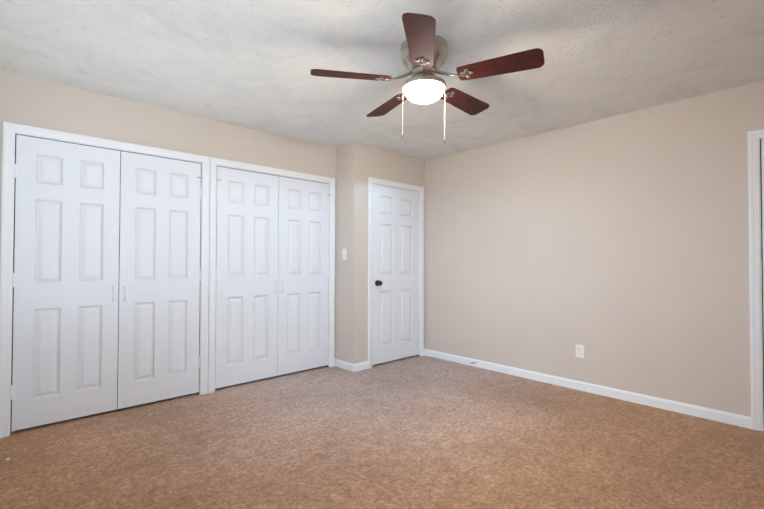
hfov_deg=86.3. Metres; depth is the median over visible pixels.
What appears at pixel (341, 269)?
wall
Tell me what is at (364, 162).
wall
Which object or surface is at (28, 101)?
wall
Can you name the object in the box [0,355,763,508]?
floor
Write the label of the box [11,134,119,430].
closet door
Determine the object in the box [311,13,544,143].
fan
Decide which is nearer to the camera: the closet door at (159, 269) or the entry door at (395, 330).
the closet door at (159, 269)
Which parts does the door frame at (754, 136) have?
east jamb gap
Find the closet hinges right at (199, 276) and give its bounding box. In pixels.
[197,186,201,367]
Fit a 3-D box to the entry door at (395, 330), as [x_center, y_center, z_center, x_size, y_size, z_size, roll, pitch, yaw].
[0.193,0.224,4.779,0.784,2.011,0.102,1,-1,-43]
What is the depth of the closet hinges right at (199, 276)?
3.58 m
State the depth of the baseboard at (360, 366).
4.38 m
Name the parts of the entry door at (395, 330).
entry knob, entry hinges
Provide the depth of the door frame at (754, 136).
2.85 m
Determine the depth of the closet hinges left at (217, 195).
3.68 m
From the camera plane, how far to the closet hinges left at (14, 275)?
2.75 m
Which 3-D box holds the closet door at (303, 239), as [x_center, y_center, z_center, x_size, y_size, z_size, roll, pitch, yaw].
[-0.830,0.216,4.326,0.615,2.008,0.035,1,-1,-43]
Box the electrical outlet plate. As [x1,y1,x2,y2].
[576,344,583,357]
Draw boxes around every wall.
[0,70,335,358]
[335,145,346,361]
[347,143,424,363]
[425,81,763,416]
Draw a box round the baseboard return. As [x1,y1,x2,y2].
[335,359,352,371]
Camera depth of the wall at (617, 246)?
3.55 m
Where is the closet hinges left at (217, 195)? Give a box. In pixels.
[215,188,218,364]
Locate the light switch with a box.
[342,249,346,259]
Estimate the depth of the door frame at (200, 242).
2.86 m
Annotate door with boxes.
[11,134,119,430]
[117,151,200,408]
[215,166,278,388]
[277,176,328,374]
[372,184,419,364]
[761,139,763,322]
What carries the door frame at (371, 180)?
attached to the wall at (364, 162)
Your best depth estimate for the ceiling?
2.54 m
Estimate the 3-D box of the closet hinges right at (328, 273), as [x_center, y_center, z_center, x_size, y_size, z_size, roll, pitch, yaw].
[-0.588,0.213,4.520,0.032,1.595,0.012,1,-1,-43]
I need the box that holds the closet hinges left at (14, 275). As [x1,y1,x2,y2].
[10,164,18,399]
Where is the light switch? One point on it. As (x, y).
(344, 254)
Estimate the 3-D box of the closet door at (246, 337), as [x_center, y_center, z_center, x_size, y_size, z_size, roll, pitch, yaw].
[-1.284,0.208,3.904,0.615,2.008,0.035,1,-1,-43]
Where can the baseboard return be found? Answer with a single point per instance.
(344, 365)
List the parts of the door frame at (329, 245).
closet jamb gap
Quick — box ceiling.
[0,0,763,160]
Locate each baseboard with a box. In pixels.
[353,349,424,371]
[425,349,750,428]
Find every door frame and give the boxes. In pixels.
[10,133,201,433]
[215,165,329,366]
[368,177,423,368]
[747,129,763,430]
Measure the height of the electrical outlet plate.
0.116 m
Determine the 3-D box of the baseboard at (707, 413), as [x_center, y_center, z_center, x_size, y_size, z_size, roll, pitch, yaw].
[1.915,1.196,3.600,0.013,0.080,4.073,1,-1,-43]
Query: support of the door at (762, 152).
in the wall at (617, 246)
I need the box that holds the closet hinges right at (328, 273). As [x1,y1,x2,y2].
[327,202,329,345]
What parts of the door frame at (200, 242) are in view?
closet jamb gap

